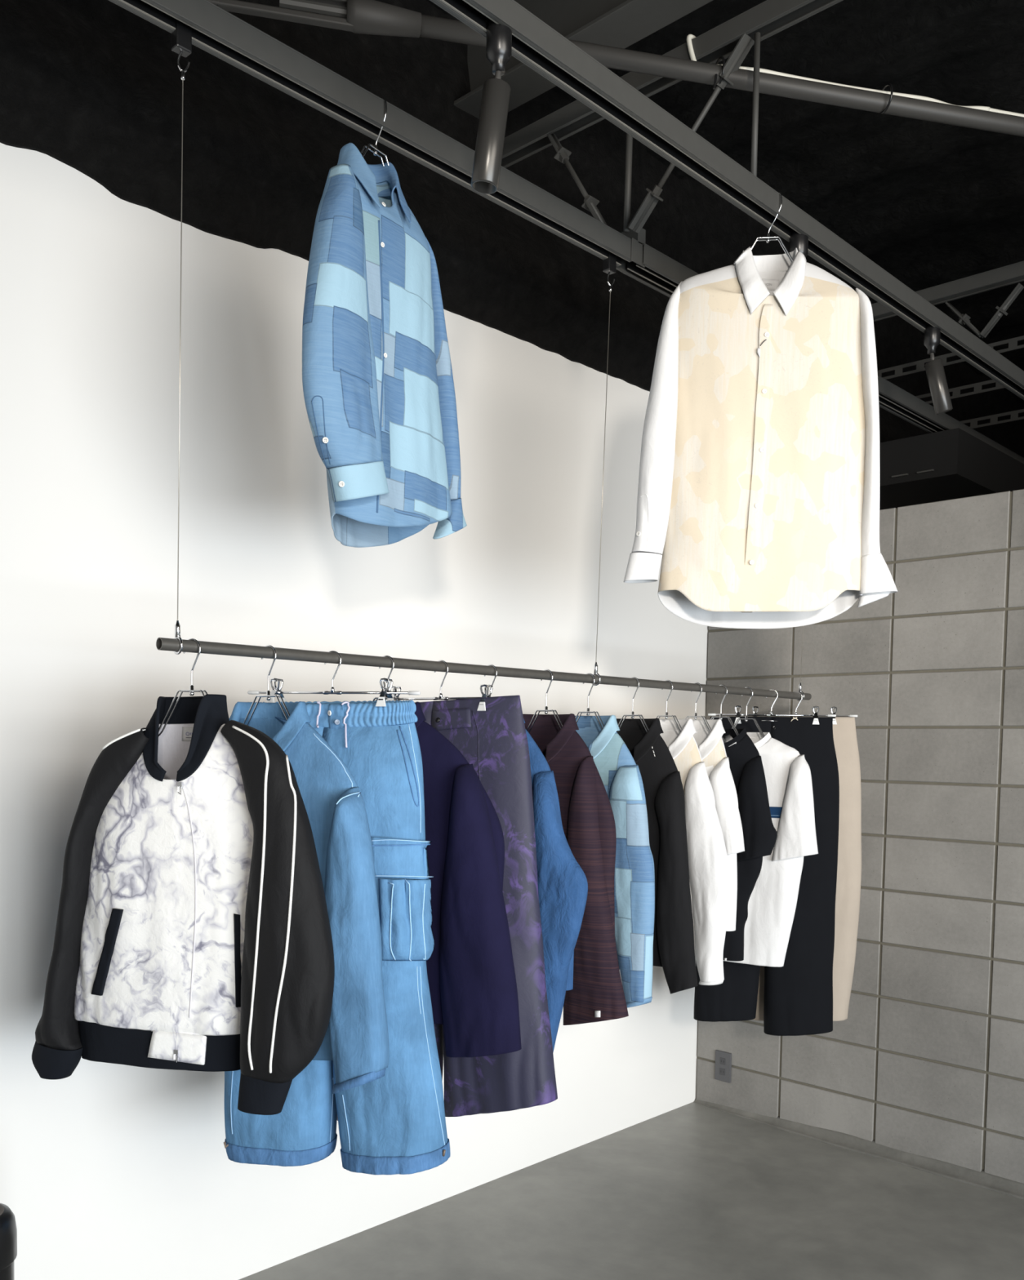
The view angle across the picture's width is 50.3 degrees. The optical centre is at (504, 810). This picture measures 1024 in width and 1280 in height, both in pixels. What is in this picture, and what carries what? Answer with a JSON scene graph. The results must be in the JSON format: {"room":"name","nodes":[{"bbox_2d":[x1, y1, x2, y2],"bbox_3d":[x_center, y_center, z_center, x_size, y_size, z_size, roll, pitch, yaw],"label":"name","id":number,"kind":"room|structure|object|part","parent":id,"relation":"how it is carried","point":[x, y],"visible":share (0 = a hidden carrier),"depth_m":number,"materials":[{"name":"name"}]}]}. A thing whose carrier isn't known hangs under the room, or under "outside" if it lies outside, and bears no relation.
{"room":"clothing store","nodes":[
{"label":"clothing store","id":0,"kind":"room"},
{"bbox_2d":[0,142,707,1279],"bbox_3d":[-0.267,-0.170,3.536,0.150,2.933,11.000,4,5,44],"label":"wall","id":1,"kind":"structure","parent":0,"point":[108,1171],"depth_m":2.88,"materials":[{"name":"white paint"}]},
{"bbox_2d":[0,0,1023,457],"bbox_3d":[0.034,-2.010,3.511,0.166,0.980,9.500,4,5,44],"label":"ceiling","id":2,"kind":"structure","parent":1,"relation":"attached to","point":[94,87],"depth_m":3.13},
{"bbox_2d":[877,335,1023,379],"bbox_3d":[3.877,-1.855,2.980,6.000,0.049,0.042,4,5,44],"label":"channel","id":3,"kind":"object","parent":2,"relation":"attached to","point":[1012,343],"visible":0.52,"depth_m":4.84,"materials":[{"name":"black paint"}]},
{"bbox_2d":[915,379,1004,404],"bbox_3d":[4.162,-1.849,3.276,6.000,0.049,0.042,4,5,44],"label":"channel","id":4,"kind":"object","parent":2,"relation":"attached to","point":[977,386],"visible":0.38,"depth_m":5.15,"materials":[{"name":"black paint"}]},
{"bbox_2d":[960,408,1023,428],"bbox_3d":[4.496,-1.844,3.621,6.000,0.049,0.042,4,5,44],"label":"channel","id":5,"kind":"object","parent":2,"relation":"attached to","point":[1014,414],"visible":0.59,"depth_m":5.53,"materials":[{"name":"black paint"}]},
{"bbox_2d":[207,0,1023,137],"bbox_3d":[0.486,-1.825,2.695,4.846,0.072,0.072,0,3,-13],"label":"pipe","id":6,"kind":"object","parent":1,"relation":"attached to","point":[374,17],"visible":0.88,"depth_m":2.65,"materials":[{"name":"grey metal"}]},
{"bbox_2d":[712,56,724,89],"bbox_3d":[0.529,-1.820,2.703,0.028,0.089,0.064,1,3,8],"label":"cable tie","id":7,"kind":"object","parent":6,"relation":"attached to","point":[714,86],"visible":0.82,"depth_m":2.68,"materials":[{"name":"black plastic"}]},
{"bbox_2d":[686,34,1023,116],"bbox_3d":[1.410,-1.893,2.915,1.948,0.104,0.078,0,3,-11],"label":"power cable","id":8,"kind":"object","parent":6,"relation":"attached to","point":[689,37],"visible":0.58,"depth_m":2.79,"materials":[{"name":"grey plastic"}]},
{"bbox_2d":[879,83,893,113],"bbox_3d":[0.976,-1.830,2.800,0.006,0.068,0.068,0,3,-13],"label":"cable tie","id":9,"kind":"object","parent":6,"relation":"attached to","point":[890,85],"visible":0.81,"depth_m":2.78,"materials":[{"name":"black plastic"}]},
{"bbox_2d":[501,0,842,168],"bbox_3d":[2.087,-1.794,1.204,6.300,0.050,0.055,4,5,44],"label":"joist","id":10,"kind":"object","parent":1,"relation":"attached to","point":[768,18],"visible":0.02,"depth_m":2.75,"materials":[{"name":"black paint"}]},
{"bbox_2d":[546,133,606,224],"bbox_3d":[0.198,-1.758,3.033,0.221,0.340,0.044,4,5,44],"label":"rod","id":11,"kind":"object","parent":10,"relation":"attached to","point":[562,154],"visible":0.88,"depth_m":3.03,"materials":[{"name":"black paint"}]},
{"bbox_3d":[0.149,-1.881,3.076,0.070,0.095,0.044,4,5,44],"label":"bracket plate","id":12,"kind":"part","parent":11,"relation":"part of","materials":[{"name":"black paint"}]},
{"bbox_3d":[0.248,-1.635,2.990,0.070,0.095,0.044,4,5,44],"label":"bracket plate","id":13,"kind":"part","parent":11,"relation":"part of","materials":[{"name":"black paint"}]},
{"bbox_2d":[622,133,632,232],"bbox_3d":[0.330,-1.727,2.907,0.022,0.352,0.018,4,5,44],"label":"rod","id":14,"kind":"object","parent":10,"relation":"attached to","point":[628,146],"visible":0.65,"depth_m":2.90,"materials":[{"name":"black paint"}]},
{"bbox_2d":[108,0,631,266],"bbox_3d":[-1.085,-1.465,1.533,0.059,0.054,4.070,4,5,44],"label":"ceiling beam","id":15,"kind":"structure","parent":14,"relation":"hanging from","point":[217,32],"depth_m":2.31,"materials":[{"name":"grey metal"}]},
{"bbox_2d":[171,19,191,654],"bbox_3d":[-0.628,-0.893,2.097,0.050,1.176,0.032,4,5,44],"label":"cable","id":16,"kind":"object","parent":15,"relation":"hanging from","point":[181,37],"visible":0.96,"depth_m":2.06,"materials":[{"name":"silver metal"}]},
{"bbox_2d":[360,97,389,166],"bbox_3d":[-0.281,-1.430,2.366,0.067,0.209,0.200,2,4,20],"label":"wire hanger","id":17,"kind":"object","parent":15,"relation":"hanging from","point":[375,149],"visible":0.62,"depth_m":2.36,"materials":[{"name":"silver metal"}]},
{"bbox_2d":[302,142,466,547],"bbox_3d":[-0.263,-1.010,2.425,0.149,0.840,0.601,3,4,29],"label":"shirt","id":18,"kind":"object","parent":17,"relation":"hanging from","point":[378,383],"visible":1,"depth_m":2.32,"materials":[{"name":"fabric"}]},
{"bbox_2d":[591,251,616,685],"bbox_3d":[0.268,-0.936,3.020,0.050,1.173,0.032,4,5,44],"label":"cable","id":19,"kind":"object","parent":15,"relation":"hanging from","point":[609,264],"visible":0.92,"depth_m":2.99,"materials":[{"name":"silver metal"}]},
{"bbox_2d":[155,637,811,700],"bbox_3d":[0.211,-0.366,3.015,0.024,0.031,2.530,4,5,44],"label":"rail","id":20,"kind":"object","parent":19,"relation":"hanging from","point":[162,643],"visible":1,"depth_m":2.60,"materials":[{"name":"metal"}]},
{"bbox_2d":[158,638,207,736],"bbox_3d":[-0.622,-0.229,2.163,0.262,0.224,0.017,2,4,19],"label":"wire hanger","id":21,"kind":"object","parent":20,"relation":"hanging from","point":[191,691],"visible":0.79,"depth_m":2.16,"materials":[{"name":"silver metal"}]},
{"bbox_2d":[31,693,334,1115],"bbox_3d":[-0.643,0.171,2.169,0.694,0.804,0.151,2,4,19],"label":"jacket","id":22,"kind":"object","parent":21,"relation":"hanging from","point":[193,933],"visible":0.99,"depth_m":2.13,"materials":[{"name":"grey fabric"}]},
{"bbox_3d":[-0.650,0.485,2.153,0.010,0.025,0.009,2,4,19],"label":"zip pull","id":23,"kind":"part","parent":22,"relation":"part of","materials":[{"name":"silver metal"}]},
{"bbox_3d":[-0.631,-0.043,2.114,0.010,0.025,0.009,2,4,19],"label":"zip pull","id":24,"kind":"part","parent":22,"relation":"part of","materials":[{"name":"silver metal"}]},
{"bbox_2d":[243,644,289,725],"bbox_3d":[-0.498,-0.238,2.291,0.222,0.218,0.017,3,4,28],"label":"wire hanger","id":25,"kind":"object","parent":20,"relation":"hanging from","point":[268,695],"visible":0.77,"depth_m":2.29,"materials":[{"name":"silver metal"}]},
{"bbox_2d":[229,701,389,1093],"bbox_3d":[-0.502,0.164,2.299,0.644,0.787,0.160,3,4,28],"label":"denim shirt","id":26,"kind":"object","parent":25,"relation":"hanging from","point":[356,1039],"visible":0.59,"depth_m":2.13,"materials":[{"name":"blue fabric"}]},
{"bbox_2d":[247,650,420,706],"bbox_3d":[-0.381,-0.291,2.407,0.408,0.123,0.072,2,3,14],"label":"hanger","id":27,"kind":"object","parent":20,"relation":"hanging from","point":[380,702],"visible":0.83,"depth_m":2.40,"materials":[{"name":"silver metal"}]},
{"bbox_2d":[223,700,450,1174],"bbox_3d":[-0.375,0.276,2.436,0.539,1.044,0.181,2,3,14],"label":"trousers","id":28,"kind":"object","parent":27,"relation":"hanging from","point":[393,1123],"visible":0.45,"depth_m":2.35,"materials":[{"name":"blue fabric"}]},
{"bbox_3d":[-0.506,0.295,2.471,0.267,0.998,0.167,2,3,14],"label":"leg","id":29,"kind":"part","parent":28,"relation":"part of","materials":[{"name":"fabric"}]},
{"bbox_3d":[-0.259,0.301,2.406,0.285,0.996,0.165,2,3,14],"label":"leg","id":30,"kind":"part","parent":28,"relation":"part of","materials":[{"name":"fabric"}]},
{"bbox_2d":[372,655,399,701],"bbox_3d":[-0.276,-0.253,2.519,0.222,0.210,0.017,2,4,24],"label":"wire hanger","id":31,"kind":"object","parent":20,"relation":"hanging from","point":[388,656],"visible":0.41,"depth_m":2.51,"materials":[{"name":"silver metal"}]},
{"bbox_2d":[373,660,493,711],"bbox_3d":[-0.156,-0.302,2.640,0.398,0.123,0.048,3,4,29],"label":"hanger","id":32,"kind":"object","parent":20,"relation":"hanging from","point":[482,707],"visible":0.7,"depth_m":2.63,"materials":[{"name":"silver metal"}]},
{"bbox_2d":[337,695,557,1120],"bbox_3d":[-0.150,0.268,2.665,0.629,1.091,0.129,3,4,29],"label":"trousers","id":33,"kind":"object","parent":32,"relation":"hanging from","point":[494,740],"visible":0.38,"depth_m":2.53,"materials":[{"name":"fabric"}]},
{"bbox_3d":[-0.288,0.268,2.741,0.312,1.078,0.127,3,4,29],"label":"leg","id":34,"kind":"part","parent":33,"relation":"part of","materials":[{"name":"blue fabric"}]},
{"bbox_3d":[-0.024,0.239,2.594,0.341,1.022,0.124,3,4,29],"label":"leg","id":35,"kind":"part","parent":33,"relation":"part of","materials":[{"name":"purple fabric"}]},
{"bbox_2d":[484,664,497,693],"bbox_3d":[-0.039,-0.265,2.764,0.222,0.209,0.017,3,4,34],"label":"wire hanger","id":36,"kind":"object","parent":20,"relation":"hanging from","point":[492,665],"visible":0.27,"depth_m":2.75,"materials":[{"name":"silver metal"}]},
{"bbox_2d":[526,669,562,733],"bbox_3d":[0.110,-0.265,2.917,0.232,0.224,0.017,4,4,39],"label":"wire hanger","id":37,"kind":"object","parent":20,"relation":"hanging from","point":[545,711],"visible":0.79,"depth_m":2.91,"materials":[{"name":"silver metal"}]},
{"bbox_2d":[522,713,628,1025],"bbox_3d":[0.105,0.151,2.933,0.576,0.820,0.144,4,4,39],"label":"striped shirt","id":38,"kind":"object","parent":37,"relation":"hanging from","point":[597,994],"visible":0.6,"depth_m":2.79,"materials":[{"name":"red fabric"}]},
{"bbox_2d":[575,673,604,729],"bbox_3d":[0.231,-0.272,3.042,0.232,0.222,0.017,4,4,40],"label":"wire hanger","id":39,"kind":"object","parent":20,"relation":"hanging from","point":[587,711],"visible":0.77,"depth_m":3.03,"materials":[{"name":"silver metal"}]},
{"bbox_2d":[574,715,654,1008],"bbox_3d":[0.226,0.130,3.058,0.480,0.794,0.144,4,4,40],"label":"shirt","id":40,"kind":"object","parent":39,"relation":"hanging from","point":[620,775],"visible":0.44,"depth_m":2.90,"materials":[{"name":"fabric"}]},
{"bbox_2d":[617,676,648,733],"bbox_3d":[0.373,-0.277,3.188,0.232,0.226,0.017,4,4,40],"label":"wire hanger","id":41,"kind":"object","parent":20,"relation":"hanging from","point":[632,714],"visible":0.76,"depth_m":3.18,"materials":[{"name":"silver metal"}]},
{"bbox_2d":[616,718,697,994],"bbox_3d":[0.368,0.121,3.204,0.491,0.783,0.144,4,4,40],"label":"shirt","id":42,"kind":"object","parent":41,"relation":"hanging from","point":[673,948],"visible":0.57,"depth_m":3.06,"materials":[{"name":"fabric"}]},
{"bbox_2d":[655,680,682,733],"bbox_3d":[0.490,-0.285,3.309,0.222,0.221,0.017,4,4,40],"label":"wire hanger","id":43,"kind":"object","parent":20,"relation":"hanging from","point":[665,715],"visible":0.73,"depth_m":3.30,"materials":[{"name":"silver metal"}]},
{"bbox_2d":[659,718,730,985],"bbox_3d":[0.484,0.113,3.325,0.482,0.783,0.144,4,4,40],"label":"shirt","id":44,"kind":"object","parent":43,"relation":"hanging from","point":[709,874],"visible":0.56,"depth_m":3.18,"materials":[{"name":"fabric"}]},
{"bbox_2d":[684,682,711,733],"bbox_3d":[0.597,-0.294,3.420,0.203,0.214,0.017,3,4,38],"label":"wire hanger","id":45,"kind":"object","parent":20,"relation":"hanging from","point":[695,716],"visible":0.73,"depth_m":3.41,"materials":[{"name":"silver metal"}]},
{"bbox_2d":[692,719,744,931],"bbox_3d":[0.593,0.039,3.432,0.370,0.652,0.144,3,4,38],"label":"shirt","id":46,"kind":"object","parent":45,"relation":"hanging from","point":[710,745],"visible":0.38,"depth_m":3.34,"materials":[{"name":"white fabric"}]},
{"bbox_2d":[710,684,738,735],"bbox_3d":[0.697,-0.298,3.523,0.222,0.216,0.017,3,4,36],"label":"wire hanger","id":47,"kind":"object","parent":20,"relation":"hanging from","point":[720,717],"visible":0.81,"depth_m":3.51,"materials":[{"name":"silver metal"}]},
{"bbox_2d":[733,687,764,737],"bbox_3d":[0.804,-0.301,3.633,0.232,0.220,0.017,3,4,34],"label":"wire hanger","id":48,"kind":"object","parent":20,"relation":"hanging from","point":[746,718],"visible":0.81,"depth_m":3.62,"materials":[{"name":"silver metal"}]},
{"bbox_2d":[723,732,817,967],"bbox_3d":[0.797,0.124,3.646,0.517,0.772,0.115,3,4,34],"label":"white tee","id":49,"kind":"object","parent":48,"relation":"hanging from","point":[772,900],"visible":0.5,"depth_m":3.56,"materials":[{"name":"fabric"}]},
{"bbox_2d":[707,688,835,724],"bbox_3d":[0.915,-0.357,3.744,0.428,0.120,0.048,2,3,11],"label":"hanger","id":50,"kind":"object","parent":20,"relation":"hanging from","point":[737,714],"visible":0.92,"depth_m":3.74,"materials":[{"name":"silver metal"}]},
{"bbox_2d":[693,716,839,1035],"bbox_3d":[0.907,0.226,3.777,0.476,1.099,0.136,2,3,11],"label":"trousers","id":51,"kind":"object","parent":50,"relation":"hanging from","point":[797,1001],"visible":0.4,"depth_m":3.72,"materials":[{"name":"black fabric"}]},
{"bbox_3d":[0.791,0.205,3.800,0.238,1.063,0.128,2,3,11],"label":"leg","id":52,"kind":"part","parent":51,"relation":"part of","materials":[{"name":"black fabric"}]},
{"bbox_3d":[1.018,0.229,3.754,0.247,1.099,0.130,2,3,11],"label":"leg","id":53,"kind":"part","parent":51,"relation":"part of","materials":[{"name":"black fabric"}]},
{"bbox_2d":[751,691,857,724],"bbox_3d":[1.032,-0.364,3.864,0.418,0.117,0.048,2,3,14],"label":"hanger","id":54,"kind":"object","parent":20,"relation":"hanging from","point":[834,722],"visible":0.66,"depth_m":3.83,"materials":[{"name":"silver metal"}]},
{"bbox_2d":[753,716,861,1021],"bbox_3d":[1.038,0.211,3.895,0.450,1.090,0.128,2,3,14],"label":"trousers","id":55,"kind":"object","parent":54,"relation":"hanging from","point":[844,734],"visible":0.16,"depth_m":3.82,"materials":[{"name":"beige fabric"}]},
{"bbox_3d":[0.935,0.209,3.923,0.237,1.088,0.122,2,3,14],"label":"leg","id":56,"kind":"part","parent":55,"relation":"part of","materials":[{"name":"beige fabric"}]},
{"bbox_3d":[1.140,0.206,3.868,0.238,1.072,0.123,2,3,14],"label":"leg","id":57,"kind":"part","parent":55,"relation":"part of","materials":[{"name":"beige fabric"}]},
{"bbox_2d":[616,227,645,274],"bbox_3d":[0.341,-1.549,3.003,0.068,0.100,0.060,4,5,44],"label":"bracket","id":58,"kind":"object","parent":15,"relation":"attached to","point":[637,239],"visible":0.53,"depth_m":2.99,"materials":[{"name":"grey metal"}]},
{"bbox_2d":[622,243,1023,463],"bbox_3d":[1.882,-1.600,4.594,0.083,0.054,4.400,4,5,44],"label":"ceiling beam","id":59,"kind":"structure","parent":58,"relation":"attached to","point":[662,273],"depth_m":4.11,"materials":[{"name":"black metal"}]},
{"bbox_2d":[796,626,804,701],"bbox_3d":[1.063,-0.973,3.841,0.050,1.170,0.032,4,5,44],"label":"cable","id":60,"kind":"object","parent":59,"relation":"hanging from","point":[800,684],"visible":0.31,"depth_m":3.87,"materials":[{"name":"silver metal"}]},
{"bbox_2d":[627,33,754,233],"bbox_3d":[0.467,-1.713,2.774,0.354,0.360,0.044,4,5,44],"label":"rod","id":61,"kind":"object","parent":10,"relation":"attached to","point":[745,42],"visible":0.98,"depth_m":2.74,"materials":[{"name":"black paint"}]},
{"bbox_3d":[0.371,-1.585,2.873,0.084,0.085,0.044,4,5,44],"label":"bracket plate","id":62,"kind":"part","parent":61,"relation":"part of","materials":[{"name":"black paint"}]},
{"bbox_3d":[0.564,-1.840,2.675,0.084,0.085,0.044,4,5,44],"label":"bracket plate","id":63,"kind":"part","parent":61,"relation":"part of","materials":[{"name":"black paint"}]},
{"bbox_2d":[750,31,760,176],"bbox_3d":[0.607,-1.702,2.640,0.014,0.347,0.014,-1,4,-23],"label":"rod","id":64,"kind":"object","parent":10,"relation":"attached to","point":[757,35],"visible":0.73,"depth_m":2.63,"materials":[{"name":"black paint"}]},
{"bbox_2d":[429,0,1023,399],"bbox_3d":[0.761,-1.511,2.828,0.059,0.050,8.500,4,5,44],"label":"ceiling beam","id":65,"kind":"structure","parent":64,"relation":"hanging from","point":[535,44],"depth_m":2.49,"materials":[{"name":"grey metal"}]},
{"bbox_2d":[471,19,511,194],"bbox_3d":[-0.026,-1.327,2.040,0.073,0.316,0.052,1,3,1],"label":"track spotlight","id":66,"kind":"object","parent":65,"relation":"hanging from","point":[495,95],"visible":0.95,"depth_m":2.02,"materials":[{"name":"black metal"}]},
{"bbox_3d":[-0.014,-1.365,2.038,0.014,0.041,0.012,2,4,21],"label":"stem","id":67,"kind":"part","parent":66,"relation":"part of","materials":[{"name":"grey metal"}]},
{"bbox_2d":[750,191,793,262],"bbox_3d":[0.657,-1.424,2.727,0.262,0.226,0.041,2,3,11],"label":"wire hanger","id":68,"kind":"object","parent":65,"relation":"hanging from","point":[767,237],"visible":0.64,"depth_m":2.72,"materials":[{"name":"silver metal"}]},
{"bbox_2d":[788,229,808,257],"bbox_3d":[0.803,-1.389,2.856,0.139,0.264,0.052,-1,4,-24],"label":"track spotlight","id":69,"kind":"object","parent":65,"relation":"hanging from","point":[800,242],"visible":0.2,"depth_m":2.81,"materials":[{"name":"black metal"}]},
{"bbox_2d":[923,322,952,414],"bbox_3d":[1.371,-1.403,3.446,0.102,0.289,0.052,0,3,-14],"label":"track spotlight","id":70,"kind":"object","parent":65,"relation":"hanging from","point":[934,369],"visible":0.94,"depth_m":3.43,"materials":[{"name":"black metal"}]},
{"bbox_3d":[1.349,-1.428,3.439,0.020,0.041,0.012,0,3,-14],"label":"stem","id":71,"kind":"part","parent":70,"relation":"part of","materials":[{"name":"grey metal"}]},
{"bbox_2d":[871,260,1023,321],"bbox_3d":[3.364,-1.852,2.521,6.300,0.050,0.055,4,5,44],"label":"joist","id":72,"kind":"object","parent":1,"relation":"attached to","point":[1011,273],"visible":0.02,"depth_m":4.08,"materials":[{"name":"black paint"}]},
{"bbox_2d":[945,302,982,337],"bbox_3d":[1.721,-1.839,4.083,0.140,0.159,0.044,4,5,44],"label":"rod","id":73,"kind":"object","parent":72,"relation":"attached to","point":[963,319],"visible":1,"depth_m":4.07,"materials":[{"name":"black paint"}]},
{"bbox_3d":[1.702,-1.873,4.099,0.080,0.089,0.044,4,5,44],"label":"bracket plate","id":74,"kind":"part","parent":73,"relation":"part of","materials":[{"name":"black paint"}]},
{"bbox_3d":[1.739,-1.806,4.066,0.080,0.089,0.044,4,5,44],"label":"bracket plate","id":75,"kind":"part","parent":73,"relation":"part of","materials":[{"name":"black paint"}]},
{"bbox_2d":[979,283,1023,337],"bbox_3d":[1.818,-1.830,3.989,0.143,0.157,0.044,4,5,44],"label":"rod","id":76,"kind":"object","parent":72,"relation":"attached to","point":[1019,287],"visible":1,"depth_m":3.98,"materials":[{"name":"black paint"}]},
{"bbox_3d":[1.798,-1.800,4.010,0.082,0.088,0.044,4,5,44],"label":"bracket plate","id":77,"kind":"part","parent":76,"relation":"part of","materials":[{"name":"black paint"}]},
{"bbox_3d":[1.838,-1.860,3.968,0.082,0.088,0.044,4,5,44],"label":"bracket plate","id":78,"kind":"part","parent":76,"relation":"part of","materials":[{"name":"black paint"}]},
{"bbox_2d":[413,702,521,1057],"bbox_3d":[-0.279,0.146,2.532,0.725,0.794,0.151,2,4,24],"label":"shirt","id":79,"kind":"object","parent":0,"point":[470,967],"visible":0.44,"depth_m":2.38,"materials":[{"name":"fabric"}]},
{"bbox_2d":[523,719,587,1052],"bbox_3d":[-0.044,0.173,2.780,0.618,0.875,0.146,3,4,34],"label":"jacket","id":80,"kind":"object","parent":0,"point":[562,884],"visible":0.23,"depth_m":2.60,"materials":[{"name":"blue fabric"}]},
{"bbox_2d":[239,1102,1023,1279],"bbox_3d":[2.278,1.519,1.143,7.000,0.100,11.000,4,5,44],"label":"floor","id":81,"kind":"structure","parent":0,"point":[691,1191],"depth_m":3.46,"materials":[{"name":"concrete"}]},
{"bbox_2d":[0,1203,17,1279],"bbox_3d":[-1.010,1.061,2.071,0.155,0.607,0.155,-1,4,-27],"label":"waste bin","id":82,"kind":"object","parent":81,"relation":"on","point":[8,1229],"visible":1,"depth_m":2.05,"materials":[{"name":"black plastic"}]},
{"bbox_3d":[-1.005,0.762,2.053,0.112,0.007,0.112,4,5,44],"label":"lid","id":83,"kind":"part","parent":82,"relation":"part of","materials":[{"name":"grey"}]},
{"bbox_2d":[426,0,1023,402],"bbox_3d":[2.436,-2.249,1.171,7.000,0.129,10.500,4,5,44],"label":"roof truss","id":84,"kind":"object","parent":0,"point":[931,204],"depth_m":3.93,"materials":[{"name":"grey metal"}]},
{"bbox_2d":[453,0,712,119],"bbox_3d":[2.112,-2.124,1.206,6.300,0.280,0.140,4,5,44],"label":"girder","id":85,"kind":"object","parent":84,"relation":"attached to","point":[620,24],"visible":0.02,"depth_m":3.04,"materials":[{"name":"grey metal"}]},
{"bbox_2d":[721,728,777,961],"bbox_3d":[0.690,0.107,3.537,0.419,0.747,0.117,3,4,36],"label":"black tee","id":86,"kind":"object","parent":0,"point":[759,833],"visible":0.41,"depth_m":3.44,"materials":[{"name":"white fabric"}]},
{"bbox_2d":[623,246,897,628],"bbox_3d":[0.648,-0.940,2.753,0.682,0.939,0.154,1,3,6],"label":"shirt","id":87,"kind":"object","parent":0,"point":[758,488],"visible":1,"depth_m":2.70,"materials":[{"name":"white fabric"}]},
{"bbox_2d":[695,488,1023,1183],"bbox_3d":[3.202,0.221,2.363,6.499,2.396,0.121,4,5,44],"label":"wall","id":88,"kind":"structure","parent":0,"point":[926,1060],"depth_m":3.91,"materials":[{"name":"tile"}]},
{"bbox_2d":[714,1049,731,1083],"bbox_3d":[0.908,1.065,4.536,0.074,0.124,0.015,4,5,44],"label":"wall socket","id":89,"kind":"object","parent":88,"relation":"attached to","point":[722,1059],"visible":1,"depth_m":4.53,"materials":[{"name":"grey plastic"}]},
{"bbox_2d":[719,1067,724,1075],"bbox_3d":[0.904,1.088,4.534,0.026,0.028,0.004,4,5,44],"label":"outlet","id":90,"kind":"object","parent":89,"relation":"attached to","point":[722,1070],"depth_m":4.53,"materials":[{"name":"black plastic"}]},
{"bbox_2d":[720,1057,724,1065],"bbox_3d":[0.905,1.044,4.532,0.026,0.028,0.004,4,5,44],"label":"outlet","id":91,"kind":"object","parent":89,"relation":"attached to","point":[722,1059],"depth_m":4.53,"materials":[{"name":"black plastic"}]},
{"bbox_2d":[693,1097,1023,1199],"bbox_3d":[3.054,1.380,2.438,6.300,0.049,0.060,4,5,44],"label":"baseboard","id":92,"kind":"structure","parent":88,"relation":"attached to","point":[982,1180],"depth_m":4.03,"materials":[{"name":"grey concrete"}]},
{"bbox_2d":[879,427,1023,510],"bbox_3d":[1.904,-1.499,5.197,1.000,0.182,1.251,4,5,44],"label":"duct","id":93,"kind":"object","parent":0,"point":[963,465],"depth_m":4.58,"materials":[{"name":"black metal"}]},
{"bbox_2d":[891,473,907,477],"bbox_3d":[1.653,-1.403,4.565,0.070,0.007,0.012,4,5,44],"label":"vent","id":94,"kind":"object","parent":93,"relation":"attached to","point":[904,474],"visible":1,"depth_m":4.56,"materials":[{"name":"grey metal"}]},
{"bbox_2d":[916,469,933,473],"bbox_3d":[1.732,-1.397,4.489,0.070,0.007,0.012,4,5,44],"label":"vent","id":95,"kind":"object","parent":93,"relation":"attached to","point":[928,470],"visible":1,"depth_m":4.49,"materials":[{"name":"grey metal"}]}
]}

